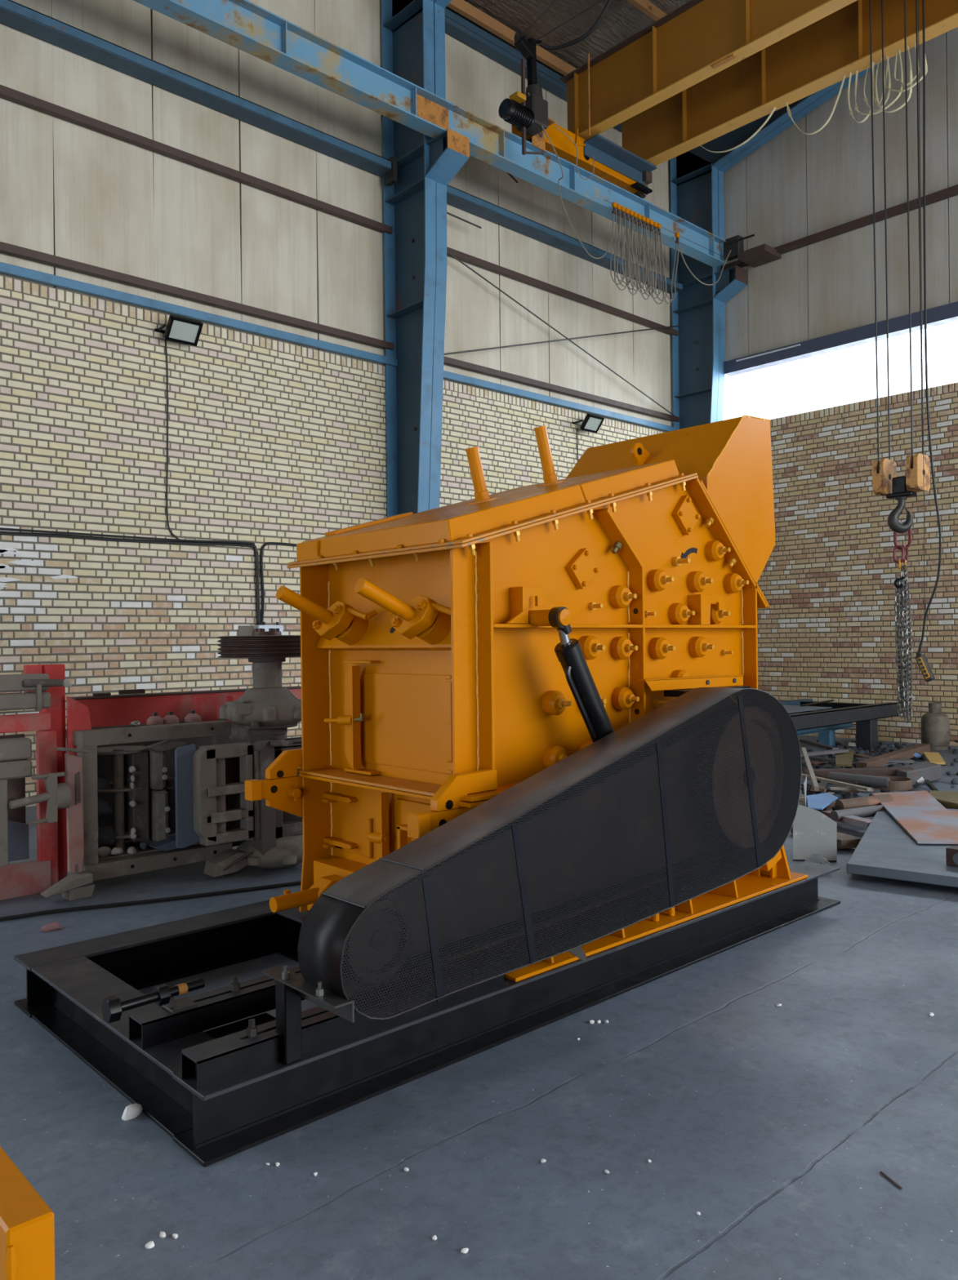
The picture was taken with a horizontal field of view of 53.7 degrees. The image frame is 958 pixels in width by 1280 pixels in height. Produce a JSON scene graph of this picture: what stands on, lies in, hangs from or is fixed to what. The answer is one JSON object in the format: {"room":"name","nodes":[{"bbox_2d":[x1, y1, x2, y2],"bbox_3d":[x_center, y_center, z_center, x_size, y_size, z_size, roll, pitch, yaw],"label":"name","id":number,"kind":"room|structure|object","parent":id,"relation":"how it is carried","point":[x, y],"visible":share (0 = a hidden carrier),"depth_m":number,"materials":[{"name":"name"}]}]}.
{"room":"factory workshop","nodes":[
{"label":"factory workshop","id":0,"kind":"room"},
{"bbox_2d":[0,0,672,806],"bbox_3d":[-2.397,-3.360,10.748,17.144,10.000,0.232,-1,0,-43],"label":"wall","id":1,"kind":"structure","parent":0,"point":[270,439],"depth_m":10.20,"materials":[{"name":"beige brick"}]},
{"bbox_2d":[0,531,260,622],"bbox_3d":[-3.926,-0.604,9.133,4.062,0.882,0.033,-1,0,-43],"label":"cable","id":2,"kind":"object","parent":1,"relation":"attached to","point":[7,533],"visible":1,"depth_m":9.58,"materials":[{"name":"black rubber"}]},
{"bbox_2d":[0,527,258,623],"bbox_3d":[-3.929,-0.614,9.116,4.035,0.900,0.019,-1,0,-43],"label":"cable","id":3,"kind":"object","parent":2,"relation":"on","point":[1,528],"visible":1,"depth_m":9.67,"materials":[{"name":"black rubber"}]},
{"bbox_2d":[164,339,178,538],"bbox_3d":[-3.165,-2.071,9.860,0.213,2.083,0.016,-1,0,-43],"label":"cable","id":4,"kind":"object","parent":1,"relation":"hanging from","point":[171,532],"visible":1,"depth_m":9.80,"materials":[{"name":"black rubber"}]},
{"bbox_2d":[154,314,203,346],"bbox_3d":[-3.093,-3.186,9.755,0.390,0.231,0.296,-1,0,-43],"label":"floodlight","id":5,"kind":"object","parent":1,"relation":"attached to","point":[178,329],"visible":1,"depth_m":9.72,"materials":[{"name":"black paint"}]},
{"bbox_2d":[238,622,283,635],"bbox_3d":[-2.412,-0.040,10.476,0.500,0.320,0.108,-1,0,-43],"label":"junction box","id":6,"kind":"object","parent":1,"relation":"attached to","point":[243,630],"visible":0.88,"depth_m":10.44,"materials":[{"name":"white plastic"}]},
{"bbox_2d":[259,542,296,622],"bbox_3d":[-1.871,-0.645,11.036,1.536,0.923,0.031,-1,0,-43],"label":"cable","id":7,"kind":"object","parent":1,"relation":"attached to","point":[264,544],"visible":0.71,"depth_m":10.53,"materials":[{"name":"black rubber"}]},
{"bbox_2d":[576,428,577,461],"bbox_3d":[1.493,-2.031,14.170,0.056,2.260,0.022,-1,0,-43],"label":"cable","id":8,"kind":"object","parent":1,"relation":"hanging from","point":[576,428],"visible":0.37,"depth_m":14.16,"materials":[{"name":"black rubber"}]},
{"bbox_2d":[572,413,604,433],"bbox_3d":[1.639,-3.236,14.138,0.390,0.231,0.296,-1,0,-43],"label":"floodlight","id":9,"kind":"object","parent":1,"relation":"attached to","point":[592,423],"visible":1,"depth_m":14.09,"materials":[{"name":"black paint"}]},
{"bbox_2d":[0,734,957,1279],"bbox_3d":[3.551,1.521,1.703,23.500,0.120,21.700,-1,0,-43],"label":"floor","id":10,"kind":"structure","parent":0,"point":[777,1126],"depth_m":2.86,"materials":[{"name":"concrete"}]},
{"bbox_2d":[0,1146,54,1279],"bbox_3d":[-0.949,1.138,1.629,0.063,0.750,1.100,-1,0,-43],"label":"yellow machine part","id":11,"kind":"object","parent":10,"relation":"on","point":[27,1228],"visible":1,"depth_m":1.24,"materials":[{"name":"paint"}]},
{"bbox_2d":[40,921,62,932],"bbox_3d":[-2.261,1.517,4.998,0.115,0.048,0.066,-1,0,-43],"label":"stone","id":12,"kind":"object","parent":10,"relation":"on","point":[54,926],"visible":1,"depth_m":4.98,"materials":[{"name":"stone"}]},
{"bbox_2d":[121,1103,142,1120],"bbox_3d":[-1.105,1.500,3.010,0.064,0.048,0.041,-1,0,-43],"label":"stone","id":13,"kind":"object","parent":10,"relation":"on","point":[131,1111],"visible":1,"depth_m":2.99,"materials":[{"name":"white stone"}]},
{"bbox_2d":[144,1240,154,1248],"bbox_3d":[-0.820,1.508,2.357,0.024,0.014,0.016,-1,0,-43],"label":"chip","id":14,"kind":"object","parent":10,"relation":"on","point":[150,1244],"visible":1,"depth_m":2.35,"materials":[{"name":"white stone"}]},
{"bbox_2d":[0,880,301,920],"bbox_3d":[-1.723,1.515,5.611,3.423,0.023,0.125,-1,0,-28],"label":"cable","id":15,"kind":"object","parent":10,"relation":"on","point":[299,882],"visible":0.74,"depth_m":5.47,"materials":[{"name":"black rubber"}]},
{"bbox_2d":[0,628,302,901],"bbox_3d":[-2.075,0.730,6.185,2.850,1.603,1.253,-1,0,-43],"label":"old crusher","id":16,"kind":"object","parent":10,"relation":"on","point":[135,782],"visible":0.9,"depth_m":6.04,"materials":[{"name":"grey metal"}]},
{"bbox_2d":[159,1231,165,1238],"bbox_3d":[-0.802,1.509,2.399,0.016,0.014,0.021,-1,0,-17],"label":"chip","id":17,"kind":"object","parent":10,"relation":"on","point":[162,1234],"visible":1,"depth_m":2.39,"materials":[{"name":"white stone"}]},
{"bbox_2d":[172,1233,177,1239],"bbox_3d":[-0.768,1.508,2.392,0.013,0.011,0.015,-1,0,-43],"label":"chip","id":18,"kind":"object","parent":10,"relation":"on","point":[175,1236],"visible":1,"depth_m":2.39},
{"bbox_2d":[381,0,469,517],"bbox_3d":[2.472,-4.219,8.039,0.454,11.398,10.361,-1,0,-43],"label":"steel column","id":19,"kind":"structure","parent":10,"relation":"on","point":[423,166],"depth_m":11.52,"materials":[{"name":"blue metal"}]},
{"bbox_2d":[0,0,391,177],"bbox_3d":[-3.327,-5.772,9.610,6.010,0.100,0.240,-1,0,-43],"label":"beam","id":20,"kind":"structure","parent":19,"relation":"attached to","point":[15,15],"depth_m":9.76,"materials":[{"name":"blue metal"}]},
{"bbox_2d":[0,84,392,234],"bbox_3d":[-3.336,-5.070,9.702,6.110,0.082,0.070,-1,0,-43],"label":"wall rail","id":21,"kind":"object","parent":19,"relation":"attached to","point":[7,93],"visible":1,"depth_m":9.87,"materials":[{"name":"metal"}]},
{"bbox_2d":[0,241,393,350],"bbox_3d":[-3.319,-3.625,9.700,6.110,0.080,0.070,-1,0,-43],"label":"wall rail","id":22,"kind":"object","parent":19,"relation":"attached to","point":[5,248],"visible":1,"depth_m":9.87,"materials":[{"name":"metal"}]},
{"bbox_2d":[0,262,397,366],"bbox_3d":[-3.292,-3.436,9.717,6.170,0.088,0.050,-1,0,-43],"label":"wall rail","id":23,"kind":"object","parent":19,"relation":"attached to","point":[5,268],"visible":1,"depth_m":9.87,"materials":[{"name":"blue metal"}]},
{"bbox_2d":[133,0,725,267],"bbox_3d":[-2.061,-6.055,9.491,15.970,0.420,0.220,-1,0,-43],"label":"beam","id":24,"kind":"structure","parent":19,"relation":"on","point":[244,25],"depth_m":10.59,"materials":[{"name":"blue metal"}]},
{"bbox_2d":[497,0,957,304],"bbox_3d":[7.643,-6.601,5.632,5.040,3.473,19.644,-1,0,-37],"label":"crane","id":25,"kind":"object","parent":24,"relation":"on","point":[704,71],"visible":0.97,"depth_m":11.73,"materials":[{"name":"paint"}]},
{"bbox_2d":[868,0,929,533],"bbox_3d":[4.471,-4.467,10.111,0.348,6.649,0.479,-1,0,-43],"label":"hook block","id":26,"kind":"object","parent":25,"relation":"hanging from","point":[885,482],"visible":0.99,"depth_m":10.09,"materials":[{"name":"orange paint"}]},
{"bbox_2d":[893,521,912,723],"bbox_3d":[4.545,-0.193,10.131,0.187,2.161,0.152,-1,0,20],"label":"sling","id":27,"kind":"object","parent":26,"relation":"hanging from","point":[899,582],"visible":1,"depth_m":10.11,"materials":[{"name":"grey metal"}]},
{"bbox_2d":[915,0,941,681],"bbox_3d":[4.623,-3.604,9.819,0.092,8.078,0.271,-1,0,-43],"label":"cable","id":28,"kind":"object","parent":25,"relation":"hanging from","point":[921,660],"visible":1,"depth_m":9.81,"materials":[{"name":"plastic"}]},
{"bbox_2d":[446,211,481,228],"bbox_3d":[-0.376,-5.492,12.190,1.101,0.063,0.023,-1,0,-43],"label":"rod","id":29,"kind":"object","parent":19,"relation":"attached to","point":[448,213],"visible":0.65,"depth_m":12.35,"materials":[{"name":"metal"}]},
{"bbox_2d":[446,0,576,75],"bbox_3d":[-4.167,-8.234,8.671,21.800,0.201,0.071,-1,0,-43],"label":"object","id":30,"kind":"structure","parent":19,"relation":"on","point":[462,7],"depth_m":12.81,"materials":[{"name":"brown wood"}]},
{"bbox_2d":[506,172,517,182],"bbox_3d":[-0.101,-6.570,12.321,1.710,0.695,0.027,-1,0,-43],"label":"rod","id":31,"kind":"object","parent":19,"relation":"attached to","point":[509,175],"visible":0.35,"depth_m":12.83,"materials":[{"name":"black metal"}]},
{"bbox_2d":[444,8,622,132],"bbox_3d":[1.101,-8.112,13.780,5.830,0.170,0.180,-1,0,-43],"label":"beam","id":32,"kind":"structure","parent":19,"relation":"attached to","point":[455,26],"depth_m":12.93,"materials":[{"name":"blue metal"}]},
{"bbox_2d":[443,370,675,431],"bbox_3d":[1.125,-3.482,13.808,5.830,0.088,0.050,-1,0,-43],"label":"wall rail","id":33,"kind":"object","parent":19,"relation":"attached to","point":[446,375],"visible":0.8,"depth_m":13.71,"materials":[{"name":"blue metal"}]},
{"bbox_2d":[443,356,679,422],"bbox_3d":[1.156,-3.673,13.845,5.930,0.080,0.070,-1,0,-43],"label":"wall rail","id":34,"kind":"object","parent":19,"relation":"attached to","point":[447,361],"visible":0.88,"depth_m":13.74,"materials":[{"name":"metal"}]},
{"bbox_2d":[446,246,677,335],"bbox_3d":[1.139,-5.118,13.847,5.930,0.082,0.070,-1,0,-43],"label":"wall rail","id":35,"kind":"object","parent":19,"relation":"attached to","point":[462,256],"visible":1,"depth_m":13.78,"materials":[{"name":"metal"}]},
{"bbox_2d":[446,184,682,293],"bbox_3d":[1.148,-5.820,13.755,5.830,0.100,0.240,-1,0,-43],"label":"beam","id":36,"kind":"structure","parent":19,"relation":"attached to","point":[458,198],"depth_m":13.39,"materials":[{"name":"blue metal"}]},
{"bbox_2d":[626,0,666,21],"bbox_3d":[-3.218,-8.484,7.645,21.800,0.201,0.071,-1,0,-43],"label":"beam","id":37,"kind":"structure","parent":19,"relation":"on","point":[646,6],"depth_m":12.77,"materials":[{"name":"brown wood"}]},
{"bbox_2d":[13,861,839,1167],"bbox_3d":[0.004,1.312,4.609,3.950,0.387,1.709,-1,0,-43],"label":"frame","id":38,"kind":"object","parent":10,"relation":"on","point":[223,1092],"visible":0.82,"depth_m":3.41,"materials":[{"name":"black paint"}]},
{"bbox_2d":[262,965,354,1064],"bbox_3d":[-0.518,1.155,2.856,0.073,0.302,0.405,-1,0,-43],"label":"support bracket","id":39,"kind":"object","parent":38,"relation":"on","point":[291,987],"visible":1,"depth_m":2.91,"materials":[{"name":"black metal"}]},
{"bbox_2d":[244,414,807,982],"bbox_3d":[0.270,0.032,4.855,2.819,2.532,1.683,-1,0,-43],"label":"impact crusher","id":40,"kind":"object","parent":38,"relation":"on","point":[451,655],"visible":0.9,"depth_m":4.33,"materials":[{"name":"yellow paint"}]},
{"bbox_2d":[342,660,379,663],"bbox_3d":[-0.547,0.102,4.396,0.055,0.012,0.215,-1,0,-43],"label":"shelf","id":41,"kind":"object","parent":40,"relation":"attached to","point":[344,661],"depth_m":4.35,"materials":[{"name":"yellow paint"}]},
{"bbox_2d":[344,767,381,775],"bbox_3d":[-0.541,0.610,4.392,0.060,0.014,0.210,-1,0,-43],"label":"shelf","id":42,"kind":"object","parent":40,"relation":"attached to","point":[357,771],"depth_m":4.37,"materials":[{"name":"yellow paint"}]},
{"bbox_2d":[346,898,413,982],"bbox_3d":[-0.370,0.933,3.000,0.250,0.250,0.200,-1,0,-43],"label":"pulley","id":43,"kind":"object","parent":40,"relation":"attached to","point":[380,899],"visible":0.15,"depth_m":2.94,"materials":[{"name":"metal"}]},
{"bbox_2d":[467,496,497,504],"bbox_3d":[0.019,-0.686,4.661,0.147,0.048,0.150,-1,0,-43],"label":"washer","id":44,"kind":"object","parent":40,"relation":"in","point":[478,500],"depth_m":4.62,"materials":[{"name":"yellow paint"}]},
{"bbox_2d":[297,685,801,1020],"bbox_3d":[0.454,0.738,3.810,2.746,1.032,0.453,-1,0,-43],"label":"guard","id":45,"kind":"object","parent":40,"relation":"attached to","point":[644,819],"visible":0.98,"depth_m":3.45,"materials":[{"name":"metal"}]},
{"bbox_2d":[537,479,564,487],"bbox_3d":[0.381,-0.828,4.997,0.147,0.048,0.150,-1,0,-43],"label":"washer","id":46,"kind":"object","parent":40,"relation":"in","point":[546,482],"depth_m":4.96,"materials":[{"name":"yellow paint"}]},
{"bbox_2d":[566,416,742,486],"bbox_3d":[0.943,-0.912,5.469,0.372,0.615,1.103,-1,0,-43],"label":"hood","id":47,"kind":"object","parent":40,"relation":"attached to","point":[713,451],"depth_m":5.28,"materials":[{"name":"yellow paint"}]},
{"bbox_2d":[693,706,782,848],"bbox_3d":[1.119,0.637,4.539,0.650,0.650,0.430,-1,0,-43],"label":"pulley","id":48,"kind":"object","parent":40,"relation":"attached to","point":[753,707],"visible":0.2,"depth_m":4.34,"materials":[{"name":"metal"}]},
{"bbox_2d":[341,705,736,978],"bbox_3d":[0.513,0.683,3.765,2.612,0.752,0.015,-1,0,-43],"label":"belt","id":49,"kind":"object","parent":48,"relation":"on","point":[735,705],"visible":0.02,"depth_m":3.64,"materials":[{"name":"black rubber"}]},
{"bbox_2d":[346,703,737,977],"bbox_3d":[0.498,0.684,3.781,2.612,0.752,0.015,-1,0,-43],"label":"belt","id":50,"kind":"object","parent":48,"relation":"on","point":[735,704],"visible":0.02,"depth_m":3.73,"materials":[{"name":"black rubber"}]},
{"bbox_2d":[342,704,745,981],"bbox_3d":[0.528,0.683,3.749,2.612,0.752,0.015,-1,0,-43],"label":"belt","id":51,"kind":"object","parent":48,"relation":"on","point":[744,704],"visible":0.02,"depth_m":3.53,"materials":[{"name":"black rubber"}]},
{"bbox_2d":[342,704,762,984],"bbox_3d":[0.543,0.683,3.733,2.612,0.752,0.015,-1,0,-43],"label":"belt","id":52,"kind":"object","parent":48,"relation":"on","point":[747,704],"visible":0.09,"depth_m":3.42,"materials":[{"name":"black rubber"}]},
{"bbox_2d":[705,416,774,582],"bbox_3d":[1.435,-0.741,5.164,0.678,0.999,0.010,-1,0,-43],"label":"hood","id":53,"kind":"object","parent":40,"relation":"attached to","point":[739,476],"depth_m":5.18,"materials":[{"name":"yellow paint"}]},
{"bbox_2d":[460,1248,468,1253],"bbox_3d":[-0.035,1.499,2.321,0.022,0.011,0.013,-1,0,-43],"label":"chip","id":54,"kind":"object","parent":10,"relation":"on","point":[464,1251],"visible":1,"depth_m":2.32,"materials":[{"name":"white stone"}]},
{"bbox_2d":[669,62,881,430],"bbox_3d":[6.879,-4.266,12.121,0.457,11.398,10.361,-1,0,-43],"label":"steel column","id":55,"kind":"structure","parent":10,"relation":"on","point":[696,175],"depth_m":15.50,"materials":[{"name":"blue metal"}]},
{"bbox_2d":[444,324,679,355],"bbox_3d":[1.264,-4.374,13.764,5.636,1.650,0.021,-1,0,-43],"label":"rod","id":56,"kind":"object","parent":55,"relation":"attached to","point":[514,345],"visible":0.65,"depth_m":13.59,"materials":[{"name":"metal"}]},
{"bbox_2d":[446,250,679,419],"bbox_3d":[1.250,-4.419,13.779,5.636,1.580,0.021,-1,0,-43],"label":"rod","id":57,"kind":"object","parent":55,"relation":"attached to","point":[447,252],"visible":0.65,"depth_m":13.63,"materials":[{"name":"metal"}]},
{"bbox_2d":[792,804,836,861],"bbox_3d":[2.306,1.322,6.493,0.288,0.318,0.422,-1,0,19],"label":"board","id":58,"kind":"object","parent":10,"relation":"on","point":[814,832],"visible":0.85,"depth_m":6.47,"materials":[{"name":"grey metal"}]},
{"bbox_2d":[804,853,831,865],"bbox_3d":[2.166,1.432,6.047,0.130,0.118,0.172,-1,0,-43],"label":"stone","id":59,"kind":"object","parent":10,"relation":"on","point":[814,858],"visible":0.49,"depth_m":6.01,"materials":[{"name":"white stone"}]},
{"bbox_2d":[799,739,838,750],"bbox_3d":[4.252,1.314,11.862,0.070,0.050,1.154,-1,0,0],"label":"bar","id":60,"kind":"object","parent":10,"relation":"on","point":[805,741],"visible":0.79,"depth_m":11.79,"materials":[{"name":"metal"}]},
{"bbox_2d":[790,825,860,848],"bbox_3d":[2.529,1.434,6.925,0.160,0.070,0.628,-1,0,-14],"label":"bar","id":61,"kind":"object","parent":10,"relation":"on","point":[843,841],"visible":0.36,"depth_m":6.63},
{"bbox_2d":[817,763,842,767],"bbox_3d":[3.981,1.434,10.895,0.050,0.033,0.423,-1,0,-40],"label":"strip","id":62,"kind":"object","parent":10,"relation":"on","point":[820,764],"visible":0.14,"depth_m":10.85,"materials":[{"name":"grey metal"}]},
{"bbox_2d":[812,785,848,792],"bbox_3d":[3.441,1.448,9.241,0.453,0.035,0.160,-1,0,-31],"label":"strip","id":63,"kind":"object","parent":10,"relation":"on","point":[841,786],"visible":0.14,"depth_m":9.22,"materials":[{"name":"grey metal"}]},
{"bbox_2d":[778,698,898,752],"bbox_3d":[3.959,1.162,12.118,3.460,0.612,1.420,-1,0,-43],"label":"steel table","id":64,"kind":"object","parent":10,"relation":"on","point":[823,719],"visible":0.37,"depth_m":12.30,"materials":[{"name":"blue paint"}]},
{"bbox_2d":[800,699,834,706],"bbox_3d":[4.527,0.842,12.634,0.060,0.015,1.217,-1,0,38],"label":"bar","id":65,"kind":"object","parent":64,"relation":"on","point":[828,700],"visible":1,"depth_m":12.61,"materials":[{"name":"black paint"}]},
{"bbox_2d":[848,742,855,746],"bbox_3d":[5.133,1.435,13.017,0.090,0.012,0.335,-1,0,21],"label":"paper strip","id":66,"kind":"object","parent":10,"relation":"on","point":[849,744],"visible":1,"depth_m":12.89,"materials":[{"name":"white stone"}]},
{"bbox_2d":[797,739,957,810],"bbox_3d":[3.845,1.417,10.296,2.543,0.150,6.811,-1,0,36],"label":"scrap fines","id":67,"kind":"object","parent":10,"relation":"on","point":[886,748],"depth_m":10.78,"materials":[{"name":"grey metal"}]},
{"bbox_2d":[803,775,806,806],"bbox_3d":[2.716,1.245,7.872,0.017,0.175,0.756,-1,0,20],"label":"sheet","id":68,"kind":"object","parent":67,"relation":"on","point":[805,780],"visible":0.86,"depth_m":7.69,"materials":[{"name":"grey metal"}]},
{"bbox_2d":[798,797,833,807],"bbox_3d":[2.752,1.401,8.267,0.636,0.031,0.160,-1,0,40],"label":"strip","id":69,"kind":"object","parent":67,"relation":"on","point":[801,799],"visible":0.14,"depth_m":8.15,"materials":[{"name":"metal"}]},
{"bbox_2d":[806,792,837,809],"bbox_3d":[2.809,1.331,7.855,0.248,0.010,0.816,-1,0,32],"label":"sheet","id":70,"kind":"object","parent":67,"relation":"on","point":[820,801],"visible":0.88,"depth_m":7.82,"materials":[{"name":"blue metal"}]},
{"bbox_2d":[800,773,871,791],"bbox_3d":[3.339,1.336,8.897,0.050,0.055,0.814,-1,0,-26],"label":"bar","id":71,"kind":"object","parent":67,"relation":"on","point":[820,779],"visible":0.79,"depth_m":8.81,"materials":[{"name":"metal"}]},
{"bbox_2d":[800,747,818,791],"bbox_3d":[3.295,1.272,9.429,0.040,0.240,1.445,-1,0,14],"label":"bar","id":72,"kind":"object","parent":71,"relation":"on","point":[812,777],"visible":1,"depth_m":9.29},
{"bbox_2d":[829,786,872,791],"bbox_3d":[3.428,1.375,8.706,0.373,0.030,0.040,-1,0,11],"label":"bar","id":73,"kind":"object","parent":67,"relation":"on","point":[830,788],"visible":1,"depth_m":8.70,"materials":[{"name":"beige metal"}]},
{"bbox_2d":[802,766,913,778],"bbox_3d":[3.832,1.346,9.579,1.039,0.120,0.140,-1,0,10],"label":"bar","id":74,"kind":"object","parent":67,"relation":"on","point":[874,771],"visible":0.57,"depth_m":9.52,"materials":[{"name":"brown metal"}]},
{"bbox_2d":[835,749,853,766],"bbox_3d":[3.986,1.286,10.358,0.202,0.020,1.396,-1,0,23],"label":"plate","id":75,"kind":"object","parent":74,"relation":"on","point":[842,759],"visible":0.79,"depth_m":10.16,"materials":[{"name":"yellow metal"}]},
{"bbox_2d":[800,748,848,756],"bbox_3d":[3.802,1.248,10.472,0.752,0.030,0.090,-1,0,-29],"label":"bar","id":76,"kind":"object","parent":75,"relation":"on","point":[840,750],"visible":0.79,"depth_m":10.46,"materials":[{"name":"grey metal"}]},
{"bbox_2d":[826,771,890,787],"bbox_3d":[3.702,1.363,9.226,0.574,0.108,0.100,-1,0,42],"label":"tube","id":77,"kind":"object","parent":67,"relation":"on","point":[861,780],"visible":0.9,"depth_m":9.17,"materials":[{"name":"grey metal"}]},
{"bbox_2d":[924,779,937,791],"bbox_3d":[4.337,1.410,9.057,0.035,0.055,0.637,-1,0,17],"label":"bar","id":78,"kind":"object","parent":67,"relation":"on","point":[927,783],"visible":0.64,"depth_m":9.08,"materials":[{"name":"black paint"}]},
{"bbox_2d":[880,1170,902,1189],"bbox_3d":[1.134,1.487,2.604,0.004,0.004,0.085,-1,0,-15],"label":"nail","id":79,"kind":"object","parent":10,"relation":"on","point":[881,1171],"visible":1,"depth_m":2.60,"materials":[{"name":"black metal"}]},
{"bbox_2d":[871,776,911,791],"bbox_3d":[3.998,1.389,9.165,0.358,0.090,0.358,-1,0,-43],"label":"ring","id":80,"kind":"object","parent":10,"relation":"on","point":[896,783],"visible":0.77,"depth_m":9.01,"materials":[{"name":"brown metal"}]},
{"bbox_2d":[855,743,929,768],"bbox_3d":[4.897,1.376,11.130,0.120,0.140,1.955,-1,0,44],"label":"bar","id":81,"kind":"object","parent":10,"relation":"on","point":[908,752],"visible":0.71,"depth_m":11.04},
{"bbox_2d":[911,752,921,759],"bbox_3d":[5.267,1.404,11.431,0.112,0.085,0.167,-1,0,-43],"label":"rag","id":82,"kind":"object","parent":81,"relation":"on","point":[916,755],"visible":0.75,"depth_m":11.39,"materials":[{"name":"blue fabric"}]},
{"bbox_2d":[845,808,957,887],"bbox_3d":[3.304,1.341,6.438,1.387,0.165,2.589,-1,0,24],"label":"steel plate","id":83,"kind":"object","parent":10,"relation":"on","point":[885,850],"depth_m":5.93,"materials":[{"name":"grey metal"}]},
{"bbox_2d":[820,810,871,828],"bbox_3d":[2.886,1.400,7.386,0.100,0.060,0.560,-1,0,-16],"label":"bar","id":84,"kind":"object","parent":83,"relation":"on","point":[854,820],"visible":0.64,"depth_m":7.27,"materials":[{"name":"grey metal"}]},
{"bbox_2d":[829,804,886,821],"bbox_3d":[3.035,1.373,7.518,0.576,0.083,0.084,-1,0,-26],"label":"pipe stub","id":85,"kind":"object","parent":83,"relation":"on","point":[865,811],"visible":0.65,"depth_m":7.46,"materials":[{"name":"grey metal"}]},
{"bbox_2d":[834,794,893,809],"bbox_3d":[3.161,1.342,7.757,0.492,0.128,0.110,-1,0,-17],"label":"pipe stub","id":86,"kind":"object","parent":83,"relation":"on","point":[875,800],"visible":0.66,"depth_m":7.71,"materials":[{"name":"brown metal"}]},
{"bbox_2d":[871,790,957,844],"bbox_3d":[3.810,1.330,7.174,1.295,0.037,2.116,-1,0,14],"label":"steel plate","id":87,"kind":"object","parent":83,"relation":"on","point":[926,821],"visible":1,"depth_m":7.13,"materials":[{"name":"metal"}]},
{"bbox_2d":[895,760,941,786],"bbox_3d":[4.475,1.364,9.649,0.967,0.150,0.259,-1,0,-43],"label":"block","id":88,"kind":"object","parent":10,"relation":"on","point":[931,771],"visible":0.76,"depth_m":9.54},
{"bbox_2d":[923,751,945,764],"bbox_3d":[5.372,1.395,11.161,0.160,0.080,0.540,-1,0,18],"label":"wood piece","id":89,"kind":"object","parent":10,"relation":"on","point":[934,757],"visible":0.86,"depth_m":11.11,"materials":[{"name":"yellow wood"}]},
{"bbox_2d":[920,702,949,750],"bbox_3d":[6.048,1.137,12.540,0.352,0.613,0.352,-1,0,-43],"label":"gas cylinder","id":90,"kind":"object","parent":10,"relation":"on","point":[935,724],"visible":0.95,"depth_m":12.41,"materials":[{"name":"grey metal"}]},
{"bbox_2d":[928,790,957,808],"bbox_3d":[4.043,1.392,7.925,0.530,0.140,0.719,-1,0,19],"label":"block","id":91,"kind":"object","parent":10,"relation":"on","point":[948,799],"visible":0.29,"depth_m":7.92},
{"bbox_3d":[4.009,1.442,10.316,0.356,0.038,0.289,-1,0,-43],"label":"strip","id":92,"kind":"object","parent":10,"relation":"on","visible":0},
{"bbox_2d":[813,764,843,768],"bbox_3d":[3.917,1.412,10.501,0.412,0.019,0.025,-1,0,42],"label":"strip","id":93,"kind":"object","parent":92,"relation":"on","point":[813,765],"visible":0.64,"depth_m":10.53,"materials":[{"name":"grey metal"}]},
{"bbox_2d":[444,0,690,76],"bbox_3d":[2.728,-9.328,1.289,21.900,1.922,21.220,-1,0,-43],"label":"ceiling","id":94,"kind":"structure","parent":0,"point":[621,20],"depth_m":13.01,"materials":[{"name":"metal"}]},
{"bbox_2d":[723,26,957,746],"bbox_3d":[10.913,-4.363,8.216,0.254,11.689,22.015,-1,0,-43],"label":"wall","id":95,"kind":"structure","parent":0,"point":[826,631],"depth_m":13.94,"materials":[{"name":"beige brick"}]},
{"bbox_2d":[720,184,957,271],"bbox_3d":[10.961,-6.127,7.875,0.160,0.075,20.550,-1,0,-43],"label":"wall rail","id":96,"kind":"object","parent":95,"relation":"attached to","point":[952,191],"visible":0.67,"depth_m":13.71,"materials":[{"name":"brown metal"}]},
{"bbox_2d":[723,234,781,267],"bbox_3d":[4.205,-6.149,14.771,0.659,0.434,0.750,-1,0,-43],"label":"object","id":97,"kind":"object","parent":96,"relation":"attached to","point":[762,254],"visible":0.95,"depth_m":14.76,"materials":[{"name":"metal"}]},
{"bbox_2d":[724,301,957,376],"bbox_3d":[11.030,-4.520,7.912,0.234,0.200,20.540,-1,0,-43],"label":"header","id":98,"kind":"object","parent":95,"relation":"attached to","point":[945,313],"visible":1,"depth_m":13.96,"materials":[{"name":"paint"}]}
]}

